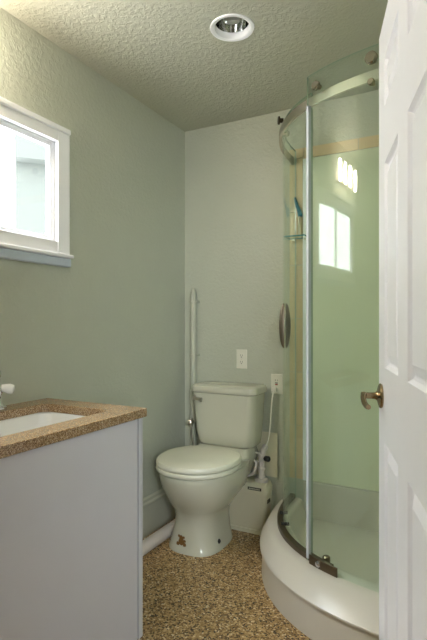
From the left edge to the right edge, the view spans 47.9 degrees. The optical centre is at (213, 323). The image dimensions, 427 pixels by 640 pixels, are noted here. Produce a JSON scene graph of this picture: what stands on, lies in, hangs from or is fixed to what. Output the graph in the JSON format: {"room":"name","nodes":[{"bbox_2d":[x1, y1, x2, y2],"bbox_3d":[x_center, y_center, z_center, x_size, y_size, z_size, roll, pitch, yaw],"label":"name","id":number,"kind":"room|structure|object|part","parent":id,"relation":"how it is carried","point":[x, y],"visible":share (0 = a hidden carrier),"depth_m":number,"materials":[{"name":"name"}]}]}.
{"room":"bathroom","nodes":[
{"label":"bathroom","id":0,"kind":"room"},
{"bbox_2d":[0,7,184,497],"bbox_3d":[-0.954,-0.018,1.645,0.046,2.400,3.455,0,0,28],"label":"wall","id":1,"kind":"structure","parent":0,"point":[107,327],"depth_m":2.38,"materials":[{"name":"green paint"}]},
{"bbox_2d":[0,96,73,267],"bbox_3d":[-0.915,-0.555,1.684,0.097,0.611,1.081,0,0,28],"label":"window","id":2,"kind":"structure","parent":1,"relation":"in","point":[52,248],"depth_m":2.05,"materials":[{"name":"white paint"}]},
{"bbox_3d":[-0.819,-0.577,1.889,0.025,0.417,0.466,0,0,28],"label":"sash","id":3,"kind":"part","parent":2,"relation":"part of","materials":[{"name":"white paint"}]},
{"bbox_3d":[-0.926,-0.576,1.700,0.042,0.455,0.938,0,0,28],"label":"frame","id":4,"kind":"part","parent":2,"relation":"part of","materials":[{"name":"white paint"}]},
{"bbox_3d":[-0.897,-0.331,1.684,0.018,0.054,0.914,0,0,28],"label":"rail","id":5,"kind":"part","parent":2,"relation":"part of","materials":[{"name":"white paint"}]},
{"bbox_2d":[143,488,175,538],"bbox_3d":[-0.434,1.076,2.558,0.020,0.212,1.115,0,0,28],"label":"baseboard","id":6,"kind":"structure","parent":1,"relation":"attached to","point":[158,511],"depth_m":2.75,"materials":[{"name":"paint"}]},
{"bbox_2d":[0,0,387,131],"bbox_3d":[0.305,-1.328,0.480,3.510,0.220,4.335,0,0,28],"label":"ceiling","id":7,"kind":"structure","parent":0,"point":[164,54],"depth_m":2.13,"materials":[{"name":"paint"}]},
{"bbox_2d":[210,13,254,41],"bbox_3d":[0.077,-1.286,1.980,0.185,0.147,0.185,0,0,28],"label":"recessed light","id":8,"kind":"object","parent":7,"relation":"in","point":[233,27],"visible":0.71,"depth_m":2.03,"materials":[{"name":"white paint"}]},
{"bbox_2d":[137,518,311,639],"bbox_3d":[0.305,1.232,0.480,3.510,0.100,4.335,0,0,28],"label":"floor","id":9,"kind":"structure","parent":0,"point":[222,595],"depth_m":2.08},
{"bbox_2d":[0,418,142,639],"bbox_3d":[-0.667,0.767,1.594,0.505,0.830,0.770,0,0,28],"label":"vanity cabinet","id":10,"kind":"object","parent":9,"relation":"on","point":[71,510],"visible":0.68,"depth_m":1.50,"materials":[{"name":"laminate"}]},
{"bbox_2d":[0,398,146,458],"bbox_3d":[-0.663,0.334,1.587,0.523,0.032,0.784,0,0,28],"label":"countertop","id":11,"kind":"structure","parent":10,"relation":"on","point":[98,416],"depth_m":1.64,"materials":[{"name":"stone"}]},
{"bbox_2d":[0,370,14,410],"bbox_3d":[-0.799,0.228,1.668,0.147,0.180,0.288,0,0,28],"label":"faucet","id":12,"kind":"object","parent":11,"relation":"on","point":[9,388],"visible":1,"depth_m":1.77,"materials":[{"name":"silver metal"}]},
{"bbox_3d":[-0.796,0.237,1.770,0.042,0.138,0.042,0,0,28],"label":"handle","id":13,"kind":"part","parent":12,"relation":"part of","materials":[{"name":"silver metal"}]},
{"bbox_3d":[-0.767,0.242,1.778,0.062,0.038,0.039,0,0,-29],"label":"lever","id":14,"kind":"part","parent":12,"relation":"part of","materials":[{"name":"ceramic"}]},
{"bbox_2d":[0,412,84,436],"bbox_3d":[-0.659,0.415,1.581,0.365,0.130,0.618,0,0,28],"label":"sink basin","id":15,"kind":"object","parent":11,"relation":"in","point":[32,421],"visible":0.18,"depth_m":1.84,"materials":[{"name":"ceramic"}]},
{"bbox_2d":[143,519,174,555],"bbox_3d":[-0.375,1.145,2.430,0.072,0.072,0.944,0,0,28],"label":"pipe","id":16,"kind":"object","parent":9,"relation":"on","point":[165,532],"visible":0.09,"depth_m":2.54,"materials":[{"name":"plastic"}]},
{"bbox_2d":[156,381,266,556],"bbox_3d":[-0.025,0.764,2.593,0.440,0.835,0.662,0,0,28],"label":"toilet","id":17,"kind":"object","parent":9,"relation":"on","point":[201,481],"visible":1,"depth_m":2.50,"materials":[{"name":"ceramic"}]},
{"bbox_3d":[-0.093,0.433,2.761,0.069,0.033,0.026,0,0,28],"label":"flush lever","id":18,"kind":"part","parent":17,"relation":"part of","materials":[{"name":"silver metal"}]},
{"bbox_3d":[-0.078,0.733,2.507,0.426,0.022,0.460,0,0,28],"label":"seat","id":19,"kind":"part","parent":17,"relation":"part of","materials":[{"name":"plastic"}]},
{"bbox_3d":[-0.078,0.702,2.507,0.426,0.033,0.460,0,0,28],"label":"seat lid","id":20,"kind":"part","parent":17,"relation":"part of","materials":[{"name":"plastic"}]},
{"bbox_3d":[-0.039,0.964,2.579,0.416,0.436,0.608,0,0,28],"label":"bowl","id":21,"kind":"part","parent":17,"relation":"part of","materials":[{"name":"ceramic"}]},
{"bbox_3d":[0.089,0.545,2.783,0.394,0.297,0.202,0,0,28],"label":"tank","id":22,"kind":"part","parent":17,"relation":"part of","materials":[{"name":"ceramic"}]},
{"bbox_3d":[0.089,0.372,2.782,0.416,0.050,0.221,0,0,28],"label":"tank lid","id":23,"kind":"part","parent":17,"relation":"part of","materials":[{"name":"ceramic"}]},
{"bbox_2d":[229,387,276,534],"bbox_3d":[0.182,0.773,2.776,0.354,0.818,0.121,0,0,28],"label":"pump","id":24,"kind":"object","parent":9,"relation":"on","point":[250,509],"visible":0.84,"depth_m":2.71,"materials":[{"name":"plastic"}]},
{"bbox_3d":[0.171,0.925,2.783,0.329,0.063,0.119,0,0,28],"label":"lid","id":25,"kind":"part","parent":24,"relation":"part of","materials":[{"name":"plastic"}]},
{"bbox_3d":[0.302,0.638,2.742,0.089,0.516,0.031,0,0,28],"label":"power cord","id":26,"kind":"part","parent":24,"relation":"part of","materials":[{"name":"plastic"}]},
{"bbox_2d":[260,480,378,639],"bbox_3d":[0.585,1.028,2.113,0.967,0.308,0.948,0,0,28],"label":"shower tray","id":27,"kind":"object","parent":9,"relation":"on","point":[321,605],"visible":0.75,"depth_m":2.08,"materials":[{"name":"plastic"}]},
{"bbox_2d":[277,43,378,577],"bbox_3d":[0.512,-0.018,2.110,0.348,2.000,1.219,0,0,-21],"label":"shower door frame","id":28,"kind":"structure","parent":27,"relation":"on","point":[369,77],"depth_m":1.98,"materials":[{"name":"silver metal"}]},
{"bbox_3d":[0.325,0.010,2.294,0.024,0.216,0.024,0,0,0],"label":"pull handle","id":29,"kind":"part","parent":28,"relation":"part of","materials":[{"name":"metal"}]},
{"bbox_3d":[0.357,0.010,2.294,0.024,0.216,0.024,0,0,0],"label":"pull handle","id":30,"kind":"part","parent":28,"relation":"part of","materials":[{"name":"metal"}]},
{"bbox_2d":[284,234,305,240],"bbox_3d":[0.461,-0.473,2.654,0.112,0.016,0.092,0,0,28],"label":"shower shelf","id":31,"kind":"object","parent":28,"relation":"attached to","point":[292,239],"visible":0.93,"depth_m":2.65,"materials":[{"name":"clear glass"}]},
{"bbox_2d":[294,197,302,236],"bbox_3d":[0.471,-0.594,2.680,0.057,0.227,0.026,0,0,41],"label":"tool","id":32,"kind":"object","parent":31,"relation":"on","point":[299,211],"visible":1,"depth_m":2.67,"materials":[{"name":"plastic"}]},
{"bbox_3d":[0.476,-0.543,2.670,0.012,0.126,0.018,0,0,28],"label":"handle","id":33,"kind":"part","parent":32,"relation":"part of","materials":[{"name":"plastic"}]},
{"bbox_3d":[0.390,0.004,2.361,0.101,1.944,0.691,0,0,4],"label":"fixed glass","id":34,"kind":"part","parent":28,"relation":"part of","materials":[{"name":"clear glass"}]},
{"bbox_3d":[0.513,-0.918,2.110,0.309,0.040,1.183,0,0,-20],"label":"rail","id":35,"kind":"part","parent":28,"relation":"part of","materials":[{"name":"silver metal"}]},
{"bbox_3d":[0.567,-0.020,1.801,0.516,1.996,0.043,0,0,43],"label":"sliding glass","id":36,"kind":"part","parent":28,"relation":"part of","materials":[{"name":"clear glass"}]},
{"bbox_2d":[185,90,378,506],"bbox_3d":[0.554,-0.018,2.733,1.602,2.400,0.120,0,0,28],"label":"wall","id":37,"kind":"structure","parent":0,"point":[237,173],"depth_m":2.85,"materials":[{"name":"green paint"}]},
{"bbox_2d":[189,288,199,445],"bbox_3d":[-0.126,0.477,2.998,0.068,1.401,0.047,0,0,28],"label":"vent pipe","id":38,"kind":"object","parent":37,"relation":"attached to","point":[192,301],"visible":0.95,"depth_m":2.98,"materials":[{"name":"white plastic"}]},
{"bbox_2d":[187,417,194,444],"bbox_3d":[-0.080,0.672,2.912,0.158,0.189,0.070,0,0,28],"label":"shutoff valve","id":39,"kind":"object","parent":38,"relation":"attached to","point":[190,421],"visible":0.59,"depth_m":2.94,"materials":[{"name":"silver metal"}]},
{"bbox_2d":[236,349,246,368],"bbox_3d":[0.168,0.212,2.865,0.070,0.114,0.008,0,0,28],"label":"wall outlet","id":40,"kind":"object","parent":37,"relation":"attached to","point":[241,355],"visible":1,"depth_m":2.86,"materials":[{"name":"plastic"}]},
{"bbox_2d":[252,431,277,477],"bbox_3d":[0.297,0.754,2.785,0.156,0.255,0.001,0,0,28],"label":"board","id":41,"kind":"object","parent":37,"relation":"attached to","point":[271,468],"visible":0.49,"depth_m":2.76,"materials":[{"name":"plastic"}]},
{"bbox_2d":[271,495,273,511],"bbox_3d":[0.089,1.087,2.904,0.580,0.190,0.014,0,0,28],"label":"baseboard","id":42,"kind":"structure","parent":37,"relation":"attached to","point":[272,496],"depth_m":2.77,"materials":[{"name":"paint"}]},
{"bbox_2d":[271,374,282,393],"bbox_3d":[0.363,0.348,2.762,0.070,0.114,0.009,0,0,28],"label":"wall outlet","id":43,"kind":"object","parent":37,"relation":"attached to","point":[276,379],"visible":0.91,"depth_m":2.76,"materials":[{"name":"plastic"}]},
{"bbox_2d":[274,378,278,389],"bbox_3d":[0.362,0.348,2.760,0.033,0.067,0.002,0,0,28],"label":"receptacle","id":44,"kind":"object","parent":43,"relation":"attached to","point":[276,380],"depth_m":2.76,"materials":[{"name":"plastic"}]},
{"bbox_2d":[303,158,305,480],"bbox_3d":[0.510,-0.022,2.678,0.022,1.791,0.018,0,0,28],"label":"trim","id":45,"kind":"structure","parent":37,"relation":"attached to","point":[304,160],"depth_m":2.67,"materials":[{"name":"white paint"}]},
{"bbox_2d":[290,135,378,478],"bbox_3d":[0.832,-0.056,2.514,0.905,1.853,0.008,0,0,28],"label":"trim","id":46,"kind":"structure","parent":37,"relation":"attached to","point":[370,141],"depth_m":2.70,"materials":[{"name":"beige tile"}]},
{"bbox_2d":[313,147,378,491],"bbox_3d":[0.697,-0.022,2.149,0.803,1.791,0.780,0,0,28],"label":"wall panel","id":47,"kind":"object","parent":37,"relation":"attached to","point":[346,184],"depth_m":2.57,"materials":[{"name":"plastic"}]},
{"bbox_3d":[0.209,0.152,0.240,0.144,2.060,0.850,0,0,28],"label":"trim","id":48,"kind":"structure","parent":0,"visible":0},
{"bbox_2d":[360,0,426,639],"bbox_3d":[0.437,0.153,1.039,0.167,2.033,0.850,0,0,12],"label":"door","id":49,"kind":"structure","parent":48,"relation":"attached to","point":[400,395],"depth_m":1.08,"materials":[{"name":"white paint"}]},
{"bbox_3d":[0.431,0.218,1.364,0.022,0.039,0.089,0,0,12],"label":"lever","id":50,"kind":"part","parent":49,"relation":"part of","materials":[{"name":"gold metal"}]},
{"bbox_3d":[0.460,0.210,1.401,0.059,0.072,0.072,0,0,12],"label":"handle","id":51,"kind":"part","parent":49,"relation":"part of","materials":[{"name":"gold metal"}]},
{"label":"outside","id":52,"kind":"structure","parent":0,"visible":0},
{"bbox_2d":[15,134,45,234],"bbox_3d":[0.347,0.132,7.170,6.000,5.100,3.160,0,0,-20],"label":"house","id":53,"kind":"structure","parent":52,"point":[30,156],"depth_m":4.84,"materials":[{"name":"white"}]}
]}

